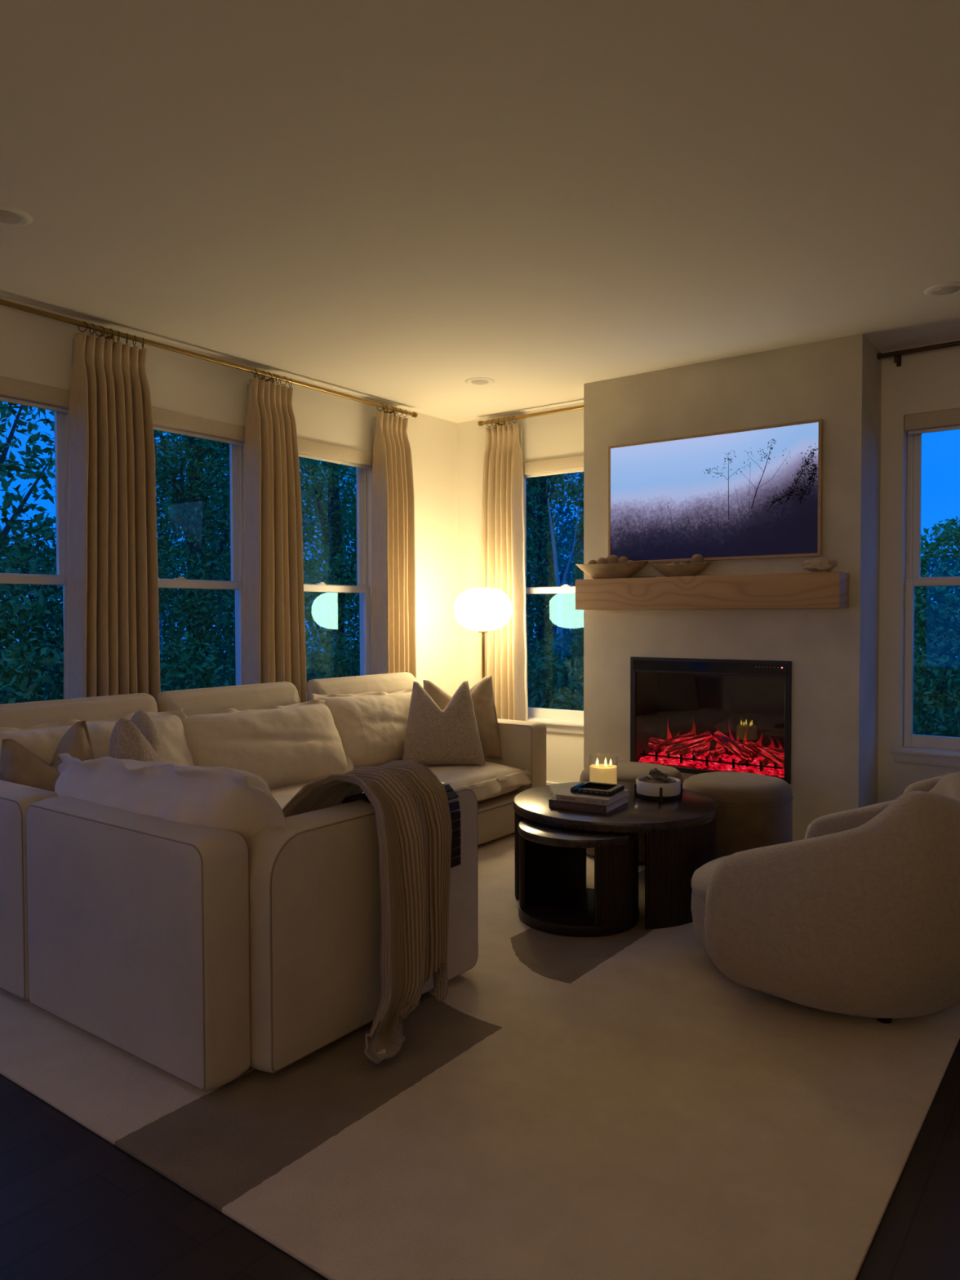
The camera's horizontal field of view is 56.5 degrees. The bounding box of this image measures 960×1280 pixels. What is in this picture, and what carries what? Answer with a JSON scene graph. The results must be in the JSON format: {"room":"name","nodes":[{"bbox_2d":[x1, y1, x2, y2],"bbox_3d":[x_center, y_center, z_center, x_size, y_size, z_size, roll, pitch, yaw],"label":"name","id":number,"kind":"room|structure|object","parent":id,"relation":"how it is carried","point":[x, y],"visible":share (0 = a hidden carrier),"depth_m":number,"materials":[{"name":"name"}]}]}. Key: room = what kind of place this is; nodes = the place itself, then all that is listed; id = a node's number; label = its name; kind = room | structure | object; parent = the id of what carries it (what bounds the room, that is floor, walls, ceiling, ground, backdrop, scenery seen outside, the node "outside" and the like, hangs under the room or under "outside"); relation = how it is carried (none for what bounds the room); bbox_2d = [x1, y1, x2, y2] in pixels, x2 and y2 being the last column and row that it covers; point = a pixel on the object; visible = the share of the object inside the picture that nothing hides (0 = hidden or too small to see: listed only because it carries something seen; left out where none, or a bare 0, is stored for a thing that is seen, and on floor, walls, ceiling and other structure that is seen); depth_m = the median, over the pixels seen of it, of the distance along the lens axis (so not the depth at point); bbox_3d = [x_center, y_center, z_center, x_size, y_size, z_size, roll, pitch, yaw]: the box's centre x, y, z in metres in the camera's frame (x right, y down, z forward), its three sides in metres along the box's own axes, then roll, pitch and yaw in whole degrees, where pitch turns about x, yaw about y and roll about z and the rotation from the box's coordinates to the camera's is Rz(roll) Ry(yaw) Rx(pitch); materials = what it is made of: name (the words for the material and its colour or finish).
{"room":"living room","nodes":[
{"label":"living room","id":0,"kind":"room"},
{"bbox_2d":[0,296,457,697],"bbox_3d":[-2.863,-0.151,3.218,0.140,2.740,9.140,1,2,37],"label":"wall","id":1,"kind":"structure","parent":0,"point":[36,348],"depth_m":5.68,"materials":[{"name":"white paint"}]},
{"bbox_2d":[0,410,68,634],"bbox_3d":[-2.234,-0.240,4.032,0.180,1.900,0.970,1,2,37],"label":"window","id":2,"kind":"structure","parent":1,"relation":"in","point":[60,420],"depth_m":4.36,"materials":[{"name":"white plastic"}]},
{"bbox_2d":[0,375,69,413],"bbox_3d":[-2.214,-1.135,3.990,0.072,0.103,0.868,1,2,37],"label":"roller shade","id":3,"kind":"object","parent":1,"relation":"attached to","point":[15,391],"visible":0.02,"depth_m":4.14,"materials":[{"name":"fabric"}]},
{"bbox_2d":[151,407,245,446],"bbox_3d":[-1.594,-1.160,4.825,0.072,0.103,0.868,1,2,37],"label":"roller shade","id":4,"kind":"object","parent":1,"relation":"attached to","point":[164,420],"visible":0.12,"depth_m":4.86,"materials":[{"name":"fabric"}]},
{"bbox_2d":[158,443,242,685],"bbox_3d":[-1.614,-0.265,4.867,0.180,1.900,0.970,1,2,37],"label":"window","id":5,"kind":"structure","parent":1,"relation":"in","point":[235,451],"depth_m":5.20,"materials":[{"name":"white plastic"}]},
{"bbox_2d":[0,298,417,417],"bbox_3d":[-2.155,-1.473,3.933,0.108,0.070,5.651,1,2,37],"label":"curtain rod","id":6,"kind":"object","parent":1,"relation":"attached to","point":[2,302],"visible":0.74,"depth_m":4.68,"materials":[{"name":"gold metal"}]},
{"bbox_2d":[63,320,160,698],"bbox_3d":[-1.796,-0.172,4.392,0.161,2.688,0.500,1,2,37],"label":"curtain","id":7,"kind":"object","parent":6,"relation":"hanging from","point":[111,636],"visible":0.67,"depth_m":4.33,"materials":[{"name":"fabric"}]},
{"bbox_2d":[241,368,306,702],"bbox_3d":[-1.181,-0.197,5.212,0.164,2.688,0.478,1,2,37],"label":"curtain","id":8,"kind":"object","parent":6,"relation":"hanging from","point":[273,627],"visible":0.73,"depth_m":5.13,"materials":[{"name":"fabric"}]},
{"bbox_2d":[371,403,416,679],"bbox_3d":[-0.563,-0.221,6.046,0.154,2.688,0.356,1,2,37],"label":"curtain","id":9,"kind":"object","parent":6,"relation":"hanging from","point":[393,495],"visible":0.7,"depth_m":5.96,"materials":[{"name":"fabric"}]},
{"bbox_2d":[297,437,373,470],"bbox_3d":[-0.975,-1.184,5.660,0.072,0.103,0.868,1,2,37],"label":"roller shade","id":10,"kind":"object","parent":1,"relation":"attached to","point":[309,449],"visible":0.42,"depth_m":5.68,"materials":[{"name":"fabric"}]},
{"bbox_2d":[303,466,370,675],"bbox_3d":[-0.995,-0.290,5.701,0.180,1.900,0.970,1,2,37],"label":"window","id":11,"kind":"structure","parent":1,"relation":"in","point":[361,588],"depth_m":6.04,"materials":[{"name":"white plastic"}]},
{"bbox_2d":[0,0,959,422],"bbox_3d":[0.199,-1.514,0.818,7.880,0.100,9.280,1,2,37],"label":"ceiling","id":12,"kind":"structure","parent":0,"point":[400,203],"depth_m":2.94,"materials":[{"name":"white paint"}]},
{"bbox_2d":[0,204,32,226],"bbox_3d":[-1.705,-1.517,3.203,0.184,0.014,0.184,1,2,37],"label":"recessed light","id":13,"kind":"object","parent":12,"relation":"in","point":[10,215],"visible":1,"depth_m":3.20,"materials":[{"name":"white"}]},
{"bbox_2d":[464,377,494,385],"bbox_3d":[-0.002,-1.585,5.499,0.184,0.014,0.184,1,2,37],"label":"recessed light","id":14,"kind":"object","parent":12,"relation":"in","point":[477,380],"visible":1,"depth_m":5.47,"materials":[{"name":"white"}]},
{"bbox_2d":[924,281,959,297],"bbox_3d":[2.071,-1.549,3.962,0.184,0.014,0.184,1,2,37],"label":"recessed light","id":15,"kind":"object","parent":12,"relation":"in","point":[951,288],"visible":1,"depth_m":3.95,"materials":[{"name":"white"}]},
{"bbox_2d":[0,1038,959,1279],"bbox_3d":[0.207,1.325,0.896,7.880,0.100,9.280,1,2,37],"label":"floor","id":16,"kind":"structure","parent":0,"point":[74,1205],"depth_m":1.93,"materials":[{"name":"brown wood"}]},
{"bbox_2d":[0,833,959,1279],"bbox_3d":[0.235,1.194,3.628,3.047,0.012,3.655,1,2,37],"label":"area rug","id":17,"kind":"object","parent":16,"relation":"on","point":[620,1106],"visible":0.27,"depth_m":2.28,"materials":[{"name":"beige carpet"}]},
{"bbox_2d":[0,671,546,1090],"bbox_3d":[-0.541,0.713,4.188,2.043,0.922,3.192,1,2,37],"label":"sectional sofa","id":18,"kind":"object","parent":17,"relation":"on","point":[204,955],"visible":0.62,"depth_m":2.62,"materials":[{"name":"beige fabric"}]},
{"bbox_2d":[0,719,80,764],"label":"cushion","id":19,"kind":"object","parent":18,"relation":"on","point":[42,740],"depth_m":3.64,"materials":[{"name":"beige fabric"}]},
{"bbox_2d":[0,720,94,791],"bbox_3d":[-1.707,0.574,3.618,0.455,0.484,0.204,-2,2,-42],"label":"throw pillow","id":20,"kind":"object","parent":18,"relation":"on","point":[18,764],"visible":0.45,"depth_m":3.49,"materials":[{"name":"beige fabric"}]},
{"bbox_2d":[85,712,135,759],"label":"cushion","id":21,"kind":"object","parent":18,"relation":"on","point":[100,731],"depth_m":3.83,"materials":[{"name":"beige fabric"}]},
{"bbox_2d":[108,709,163,761],"bbox_3d":[-1.453,0.546,3.804,0.196,0.467,0.460,0,2,-9],"label":"throw pillow","id":22,"kind":"object","parent":18,"relation":"on","point":[138,739],"visible":0.38,"depth_m":3.65,"materials":[{"name":"fabric"}]},
{"bbox_2d":[145,708,195,765],"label":"cushion","id":23,"kind":"object","parent":18,"relation":"on","point":[169,725],"depth_m":4.13,"materials":[{"name":"beige fabric"}]},
{"bbox_2d":[54,753,287,840],"bbox_3d":[-1.010,0.619,2.918,1.212,0.506,0.383,1,2,39],"label":"cushion","id":24,"kind":"object","parent":18,"relation":"on","point":[241,802],"visible":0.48,"depth_m":2.66,"materials":[{"name":"beige fabric"}]},
{"bbox_2d":[181,698,353,789],"bbox_3d":[-1.110,0.557,4.591,0.348,0.438,1.057,1,2,44],"label":"cushion","id":25,"kind":"object","parent":18,"relation":"on","point":[300,743],"visible":0.68,"depth_m":4.50,"materials":[{"name":"beige fabric"}]},
{"bbox_2d":[269,783,364,808],"bbox_3d":[-0.896,0.846,4.435,0.840,0.198,0.950,1,2,37],"label":"seat cushion","id":26,"kind":"object","parent":18,"relation":"on","point":[282,795],"depth_m":4.40,"materials":[{"name":"beige fabric"}]},
{"bbox_2d":[311,688,412,769],"bbox_3d":[-0.580,0.527,5.327,0.332,0.473,1.034,1,2,40],"label":"cushion","id":27,"kind":"object","parent":18,"relation":"on","point":[371,726],"visible":0.53,"depth_m":5.10,"materials":[{"name":"beige fabric"}]},
{"bbox_2d":[281,760,452,1063],"bbox_3d":[-0.479,0.794,2.902,0.795,0.782,0.550,1,2,37],"label":"throw blanket","id":28,"kind":"object","parent":18,"relation":"on","point":[409,801],"visible":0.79,"depth_m":2.75,"materials":[{"name":"beige fabric"}]},
{"bbox_2d":[341,782,460,867],"bbox_3d":[-0.268,0.636,2.991,0.220,0.283,0.380,1,2,37],"label":"tray","id":29,"kind":"object","parent":18,"relation":"on","point":[451,794],"visible":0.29,"depth_m":3.05,"materials":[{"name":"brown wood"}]},
{"bbox_2d":[402,680,484,765],"bbox_3d":[-0.221,0.488,5.235,0.490,0.486,0.220,0,2,-9],"label":"throw pillow","id":30,"kind":"object","parent":18,"relation":"on","point":[434,735],"visible":1,"depth_m":5.16,"materials":[{"name":"fabric"}]},
{"bbox_2d":[422,675,502,758],"bbox_3d":[-0.109,0.483,5.480,0.496,0.518,0.228,0,2,-5],"label":"throw pillow","id":31,"kind":"object","parent":18,"relation":"on","point":[482,693],"visible":0.38,"depth_m":5.44,"materials":[{"name":"beige fabric"}]},
{"bbox_2d":[426,761,528,801],"bbox_3d":[-0.327,0.826,5.202,0.840,0.193,0.950,1,2,37],"label":"seat cushion","id":32,"kind":"object","parent":18,"relation":"on","point":[482,780],"depth_m":5.12,"materials":[{"name":"beige fabric"}]},
{"bbox_2d":[518,818,639,937],"bbox_3d":[0.421,0.985,3.820,0.514,0.393,0.514,1,2,37],"label":"table","id":33,"kind":"object","parent":17,"relation":"on","point":[555,899],"visible":0.82,"depth_m":3.68,"materials":[{"name":"brown wood"}]},
{"bbox_2d":[513,781,718,929],"bbox_3d":[0.614,0.953,4.100,0.922,0.442,0.922,1,2,37],"label":"coffee table","id":34,"kind":"object","parent":17,"relation":"on","point":[681,833],"visible":0.61,"depth_m":3.72,"materials":[{"name":"brown wood"}]},
{"bbox_2d":[548,795,628,813],"bbox_3d":[0.486,0.718,3.982,0.272,0.034,0.263,1,2,31],"label":"book","id":35,"kind":"object","parent":34,"relation":"on","point":[553,802],"visible":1,"depth_m":3.88,"materials":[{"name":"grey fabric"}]},
{"bbox_2d":[555,788,629,805],"bbox_3d":[0.503,0.688,3.973,0.245,0.026,0.259,1,2,30],"label":"book","id":36,"kind":"object","parent":35,"relation":"on","point":[566,795],"visible":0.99,"depth_m":3.88,"materials":[{"name":"grey paper"}]},
{"bbox_2d":[570,781,624,796],"bbox_3d":[0.524,0.664,3.986,0.195,0.022,0.187,1,2,29],"label":"tray","id":37,"kind":"object","parent":36,"relation":"on","point":[589,788],"visible":1,"depth_m":3.95,"materials":[{"name":"black"}]},
{"bbox_2d":[584,785,611,790],"bbox_3d":[0.524,0.668,3.986,0.138,0.004,0.130,1,2,29],"label":"book","id":38,"kind":"object","parent":37,"relation":"on","point":[586,787],"depth_m":4.03,"materials":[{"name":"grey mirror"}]},
{"bbox_2d":[588,755,617,784],"bbox_3d":[0.609,0.646,4.414,0.141,0.154,0.141,1,2,37],"label":"candle","id":39,"kind":"object","parent":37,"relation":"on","point":[601,773],"visible":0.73,"depth_m":4.37,"materials":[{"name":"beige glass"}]},
{"bbox_2d":[634,775,682,801],"bbox_3d":[0.828,0.689,4.151,0.204,0.081,0.204,1,2,37],"label":"bowl","id":40,"kind":"object","parent":34,"relation":"on","point":[648,791],"visible":0.94,"depth_m":4.07,"materials":[{"name":"white ceramic"}]},
{"bbox_2d":[635,776,651,784],"bbox_3d":[0.775,0.669,4.159,0.102,0.073,0.080,-2,2,-45],"label":"driftwood piece","id":41,"kind":"object","parent":40,"relation":"in","point":[646,779],"visible":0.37,"depth_m":4.15,"materials":[{"name":"wood"}]},
{"bbox_2d":[648,779,665,783],"bbox_3d":[0.824,0.673,4.104,0.109,0.058,0.067,0,2,1],"label":"driftwood piece","id":42,"kind":"object","parent":40,"relation":"in","point":[651,780],"visible":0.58,"depth_m":4.10,"materials":[{"name":"wood"}]},
{"bbox_2d":[648,772,668,782],"bbox_3d":[0.832,0.640,4.149,0.082,0.068,0.113,0,2,-11],"label":"driftwood piece","id":43,"kind":"object","parent":40,"relation":"in","point":[662,776],"visible":0.71,"depth_m":4.11,"materials":[{"name":"wood"}]},
{"bbox_2d":[648,768,661,776],"bbox_3d":[0.811,0.616,4.147,0.059,0.050,0.063,0,2,18],"label":"driftwood piece","id":44,"kind":"object","parent":43,"relation":"on","point":[652,771],"visible":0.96,"depth_m":4.13,"materials":[{"name":"grey wood"}]},
{"bbox_2d":[664,777,676,783],"bbox_3d":[0.881,0.674,4.125,0.076,0.070,0.084,0,2,20],"label":"driftwood piece","id":45,"kind":"object","parent":40,"relation":"in","point":[668,779],"visible":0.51,"depth_m":4.11,"materials":[{"name":"wood"}]},
{"bbox_2d":[579,761,683,862],"bbox_3d":[0.822,0.918,4.856,0.544,0.468,0.544,1,2,37],"label":"ottoman","id":46,"kind":"object","parent":17,"relation":"on","point":[627,771],"visible":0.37,"depth_m":4.74,"materials":[{"name":"beige fabric"}]},
{"bbox_2d":[579,761,683,783],"bbox_3d":[0.822,0.731,4.851,0.537,0.093,0.537,1,2,37],"label":"cushion","id":47,"kind":"object","parent":46,"relation":"on","point":[627,771],"depth_m":4.77,"materials":[{"name":"beige fabric"}]},
{"bbox_2d":[682,771,793,858],"bbox_3d":[1.282,0.922,4.477,0.528,0.478,0.528,1,2,37],"label":"ottoman","id":48,"kind":"object","parent":17,"relation":"on","point":[755,811],"visible":0.66,"depth_m":4.24,"materials":[{"name":"beige fabric"}]},
{"bbox_2d":[682,771,792,806],"bbox_3d":[1.282,0.730,4.472,0.521,0.093,0.521,1,2,37],"label":"cushion","id":49,"kind":"object","parent":48,"relation":"on","point":[728,788],"depth_m":4.29,"materials":[{"name":"beige fabric"}]},
{"bbox_2d":[690,773,959,1023],"bbox_3d":[1.252,0.826,3.122,1.064,0.745,1.036,1,2,43],"label":"armchair","id":50,"kind":"object","parent":17,"relation":"on","point":[860,915],"visible":1,"depth_m":2.68,"materials":[{"name":"beige fabric"}]},
{"bbox_2d":[691,855,728,900],"bbox_3d":[1.184,0.881,3.185,0.850,0.096,0.636,1,2,43],"label":"seat cushion","id":51,"kind":"object","parent":50,"relation":"on","point":[700,879],"depth_m":3.26,"materials":[{"name":"beige fabric"}]},
{"bbox_2d":[866,772,959,806],"bbox_3d":[1.982,0.804,3.838,1.064,0.745,1.036,1,2,42],"label":"armchair","id":52,"kind":"object","parent":17,"relation":"on","point":[925,785],"visible":0.08,"depth_m":4.17,"materials":[{"name":"beige fabric"}]},
{"bbox_2d":[453,587,511,679],"bbox_3d":[0.023,0.393,5.988,0.386,1.483,0.386,1,2,37],"label":"floor lamp","id":53,"kind":"object","parent":16,"relation":"on","point":[482,610],"visible":0.82,"depth_m":5.83,"materials":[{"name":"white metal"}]},
{"bbox_2d":[457,339,959,803],"bbox_3d":[2.926,-0.203,4.526,7.600,2.740,0.140,1,2,37],"label":"wall","id":54,"kind":"structure","parent":0,"point":[925,381],"depth_m":4.95,"materials":[{"name":"white paint"}]},
{"bbox_2d":[477,404,583,428],"bbox_3d":[0.439,-1.542,6.177,1.058,0.070,0.108,1,2,37],"label":"curtain rod","id":55,"kind":"object","parent":54,"relation":"attached to","point":[482,423],"visible":0.84,"depth_m":6.19,"materials":[{"name":"gold metal"}]},
{"bbox_2d":[480,415,528,720],"bbox_3d":[0.161,-0.233,6.380,0.386,2.688,0.153,1,2,37],"label":"curtain","id":56,"kind":"object","parent":55,"relation":"hanging from","point":[503,511],"visible":0.67,"depth_m":6.32,"materials":[{"name":"fabric"}]},
{"bbox_2d":[546,781,559,785],"bbox_3d":[0.372,1.059,6.362,1.316,0.130,0.015,1,2,37],"label":"baseboard","id":57,"kind":"structure","parent":54,"relation":"attached to","point":[547,782],"depth_m":6.26,"materials":[{"name":"white wood"}]},
{"bbox_2d":[523,455,583,478],"bbox_3d":[0.565,-1.203,6.188,0.848,0.103,0.072,1,2,37],"label":"roller shade","id":58,"kind":"object","parent":54,"relation":"attached to","point":[572,464],"visible":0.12,"depth_m":6.20,"materials":[{"name":"fabric"}]},
{"bbox_2d":[524,478,583,734],"bbox_3d":[0.585,-0.309,6.235,0.950,1.900,0.180,1,2,37],"label":"window","id":59,"kind":"structure","parent":54,"relation":"in","point":[539,714],"depth_m":6.27,"materials":[{"name":"white plastic"}]},
{"bbox_2d":[876,340,959,366],"bbox_3d":[2.762,-1.516,4.454,1.471,0.070,0.108,1,2,37],"label":"curtain rod","id":60,"kind":"object","parent":54,"relation":"attached to","point":[897,354],"visible":0.89,"depth_m":4.75,"materials":[{"name":"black metal"}]},
{"bbox_2d":[890,433,959,768],"bbox_3d":[2.694,-0.272,4.671,0.970,1.900,0.180,1,2,37],"label":"window","id":61,"kind":"structure","parent":54,"relation":"in","point":[937,744],"depth_m":4.93,"materials":[{"name":"white plastic"}]},
{"bbox_2d":[904,408,959,435],"bbox_3d":[2.675,-1.166,4.624,0.868,0.103,0.072,1,2,37],"label":"roller shade","id":62,"kind":"object","parent":54,"relation":"attached to","point":[944,420],"visible":1,"depth_m":4.78,"materials":[{"name":"fabric"}]},
{"bbox_2d":[583,333,881,841],"bbox_3d":[1.435,-0.220,5.283,1.640,2.740,0.420,1,2,37],"label":"wall","id":63,"kind":"structure","parent":0,"point":[833,653],"depth_m":4.87,"materials":[{"name":"paint"}]},
{"bbox_2d":[630,656,791,784],"bbox_3d":[1.393,0.439,5.258,0.963,0.670,0.330,1,2,37],"label":"electric fireplace","id":64,"kind":"object","parent":63,"relation":"in","point":[688,715],"visible":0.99,"depth_m":5.33,"materials":[{"name":"black glass"}]},
{"bbox_2d":[575,571,848,609],"bbox_3d":[1.251,-0.266,5.040,1.540,0.183,0.186,1,2,37],"label":"mantel shelf","id":65,"kind":"object","parent":63,"relation":"attached to","point":[808,589],"visible":1,"depth_m":4.88,"materials":[{"name":"brown wood"}]},
{"bbox_2d":[576,560,648,578],"bbox_3d":[0.790,-0.417,5.376,0.486,0.102,0.170,1,2,37],"label":"wooden bowl","id":66,"kind":"object","parent":65,"relation":"on","point":[623,570],"visible":0.91,"depth_m":5.30,"materials":[{"name":"brown wood"}]},
{"bbox_2d":[588,560,596,564],"bbox_3d":[0.689,-0.460,5.449,0.060,0.060,0.060,1,2,37],"label":"ball","id":67,"kind":"object","parent":66,"relation":"in","point":[591,562],"visible":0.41,"depth_m":5.43,"materials":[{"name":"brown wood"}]},
{"bbox_2d":[596,557,607,564],"bbox_3d":[0.738,-0.464,5.398,0.068,0.068,0.068,1,2,37],"label":"ball","id":68,"kind":"object","parent":66,"relation":"in","point":[602,560],"visible":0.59,"depth_m":5.37,"materials":[{"name":"brown wood"}]},
{"bbox_2d":[607,555,618,563],"bbox_3d":[0.798,-0.473,5.353,0.074,0.074,0.074,1,2,37],"label":"ball","id":69,"kind":"object","parent":66,"relation":"in","point":[612,558],"visible":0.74,"depth_m":5.33,"materials":[{"name":"brown wood"}]},
{"bbox_2d":[617,555,628,563],"bbox_3d":[0.855,-0.467,5.326,0.066,0.066,0.066,1,2,37],"label":"ball","id":70,"kind":"object","parent":66,"relation":"in","point":[622,559],"visible":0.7,"depth_m":5.30,"materials":[{"name":"brown wood"}]},
{"bbox_2d":[651,561,711,577],"bbox_3d":[1.148,-0.400,5.104,0.364,0.082,0.150,1,2,37],"label":"wooden bowl","id":71,"kind":"object","parent":65,"relation":"on","point":[691,569],"visible":0.91,"depth_m":5.04,"materials":[{"name":"brown wood"}]},
{"bbox_2d":[690,554,703,563],"bbox_3d":[1.227,-0.448,5.045,0.074,0.074,0.074,1,2,37],"label":"ball","id":72,"kind":"object","parent":71,"relation":"in","point":[695,558],"visible":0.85,"depth_m":5.02,"materials":[{"name":"brown wood"}]},
{"bbox_2d":[802,557,837,572],"bbox_3d":[1.765,-0.386,4.638,0.172,0.083,0.106,1,2,25],"label":"rock","id":73,"kind":"object","parent":65,"relation":"on","point":[820,564],"visible":0.95,"depth_m":4.61,"materials":[{"name":"beige stone"}]},
{"bbox_2d":[608,418,822,563],"bbox_3d":[1.296,-0.812,5.087,1.261,0.719,0.032,1,2,37],"label":"television","id":74,"kind":"object","parent":63,"relation":"attached to","point":[756,492],"visible":1,"depth_m":5.03,"materials":[{"name":"glass display screen"},{"name":"pale oak frame"}]},
{"label":"outside","id":75,"kind":"structure","parent":0,"visible":0},
{"bbox_2d":[1,649,916,711],"bbox_3d":[1.237,1.858,6.999,70.000,0.144,70.000,1,2,37],"label":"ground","id":76,"kind":"structure","parent":75,"point":[310,653],"depth_m":32.02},
{"bbox_2d":[0,556,53,693],"bbox_3d":[-9.477,-0.152,15.886,3.138,4.192,3.419,0,2,17],"label":"tree","id":77,"kind":"object","parent":76,"relation":"on","point":[2,557],"visible":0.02,"depth_m":16.27,"materials":[{"name":"green plant"}]},
{"bbox_2d":[0,400,62,639],"bbox_3d":[-4.197,-0.841,7.392,2.697,5.605,3.101,-1,2,-26],"label":"tree","id":78,"kind":"object","parent":76,"relation":"on","point":[8,497],"visible":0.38,"depth_m":7.56,"materials":[{"name":"green plant"}]},
{"bbox_2d":[0,638,63,704],"bbox_3d":[-3.072,1.009,5.914,1.436,2.040,1.579,0,2,11],"label":"shrub","id":79,"kind":"object","parent":76,"relation":"on","point":[19,693],"visible":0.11,"depth_m":5.84,"materials":[{"name":"green plant"}]},
{"bbox_2d":[0,515,164,702],"bbox_3d":[-6.612,0.070,13.454,2.852,3.811,3.109,1,2,37],"label":"bush","id":80,"kind":"object","parent":76,"relation":"on","point":[46,637],"visible":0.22,"depth_m":13.01,"materials":[{"name":"green plant"}]},
{"bbox_2d":[155,431,212,688],"bbox_3d":[-7.479,-2.037,19.728,2.935,7.337,2.721,1,2,36],"label":"tree","id":81,"kind":"object","parent":76,"relation":"on","point":[162,453],"visible":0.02,"depth_m":19.64,"materials":[{"name":"green plant"}]},
{"bbox_2d":[153,429,235,690],"bbox_3d":[-3.295,-1.511,10.807,2.529,6.754,2.855,1,2,28],"label":"tree","id":82,"kind":"object","parent":76,"relation":"on","point":[197,617],"visible":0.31,"depth_m":10.36,"materials":[{"name":"green plant"}]},
{"bbox_2d":[159,631,234,691],"bbox_3d":[-2.732,0.943,8.269,1.579,2.040,1.436,-1,2,-14],"label":"shrub","id":83,"kind":"object","parent":76,"relation":"on","point":[183,657],"visible":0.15,"depth_m":8.23,"materials":[{"name":"green plant"}]},
{"bbox_2d":[172,435,320,686],"bbox_3d":[-4.888,-2.210,18.500,2.908,7.767,3.283,-1,2,-24],"label":"tree","id":84,"kind":"object","parent":76,"relation":"on","point":[221,445],"visible":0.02,"depth_m":17.84,"materials":[{"name":"green plant"}]},
{"bbox_2d":[298,456,359,700],"bbox_3d":[-2.210,-1.897,14.121,2.935,7.337,2.721,-1,2,-33],"label":"tree","id":85,"kind":"object","parent":76,"relation":"on","point":[333,615],"visible":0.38,"depth_m":13.83,"materials":[{"name":"green plant"}]},
{"bbox_2d":[306,631,359,701],"bbox_3d":[-1.197,0.931,8.542,1.579,2.040,1.436,1,2,28],"label":"shrub","id":86,"kind":"object","parent":76,"relation":"on","point":[344,670],"visible":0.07,"depth_m":8.41,"materials":[{"name":"green plant"}]},
{"bbox_2d":[319,476,359,675],"bbox_3d":[-1.889,-2.397,19.287,2.993,8.071,3.228,0,2,13],"label":"tree","id":87,"kind":"object","parent":76,"relation":"on","point":[351,480],"visible":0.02,"depth_m":18.66,"materials":[{"name":"green plant"}]},
{"bbox_2d":[526,477,564,661],"bbox_3d":[0.231,-1.983,16.977,2.935,7.337,2.721,-1,2,-37],"label":"tree","id":88,"kind":"object","parent":76,"relation":"on","point":[537,565],"visible":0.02,"depth_m":16.84,"materials":[{"name":"green plant"}]},
{"bbox_2d":[525,471,583,710],"bbox_3d":[0.953,-1.498,12.273,2.478,6.619,2.798,0,2,3],"label":"tree","id":89,"kind":"object","parent":76,"relation":"on","point":[544,604],"visible":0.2,"depth_m":11.85,"materials":[{"name":"green plant"}]},
{"bbox_2d":[527,630,583,711],"bbox_3d":[0.622,0.934,8.237,1.436,2.040,1.579,0,2,0],"label":"shrub","id":90,"kind":"object","parent":76,"relation":"on","point":[535,701],"visible":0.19,"depth_m":8.09,"materials":[{"name":"green plant"}]},
{"bbox_2d":[546,498,579,708],"bbox_3d":[0.884,0.133,9.558,0.373,3.301,0.069,1,2,27],"label":"bare tree","id":91,"kind":"object","parent":76,"relation":"on","point":[559,596],"visible":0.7,"depth_m":9.55,"materials":[{"name":"plant"}]},
{"bbox_2d":[555,475,583,697],"bbox_3d":[2.390,-1.259,18.870,2.426,5.741,2.149,0,2,-7],"label":"tree","id":92,"kind":"object","parent":76,"relation":"on","point":[576,539],"visible":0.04,"depth_m":18.60,"materials":[{"name":"green plant"}]},
{"bbox_2d":[912,515,959,733],"bbox_3d":[7.646,-0.029,14.765,4.437,4.112,4.174,1,2,31],"label":"tree","id":93,"kind":"object","parent":76,"relation":"on","point":[944,618],"visible":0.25,"depth_m":13.97,"materials":[{"name":"green plant"}]},
{"bbox_2d":[912,629,959,737],"bbox_3d":[4.340,0.916,8.523,1.436,2.040,1.579,1,2,42],"label":"shrub","id":94,"kind":"object","parent":76,"relation":"on","point":[933,710],"visible":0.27,"depth_m":8.34,"materials":[{"name":"green plant"}]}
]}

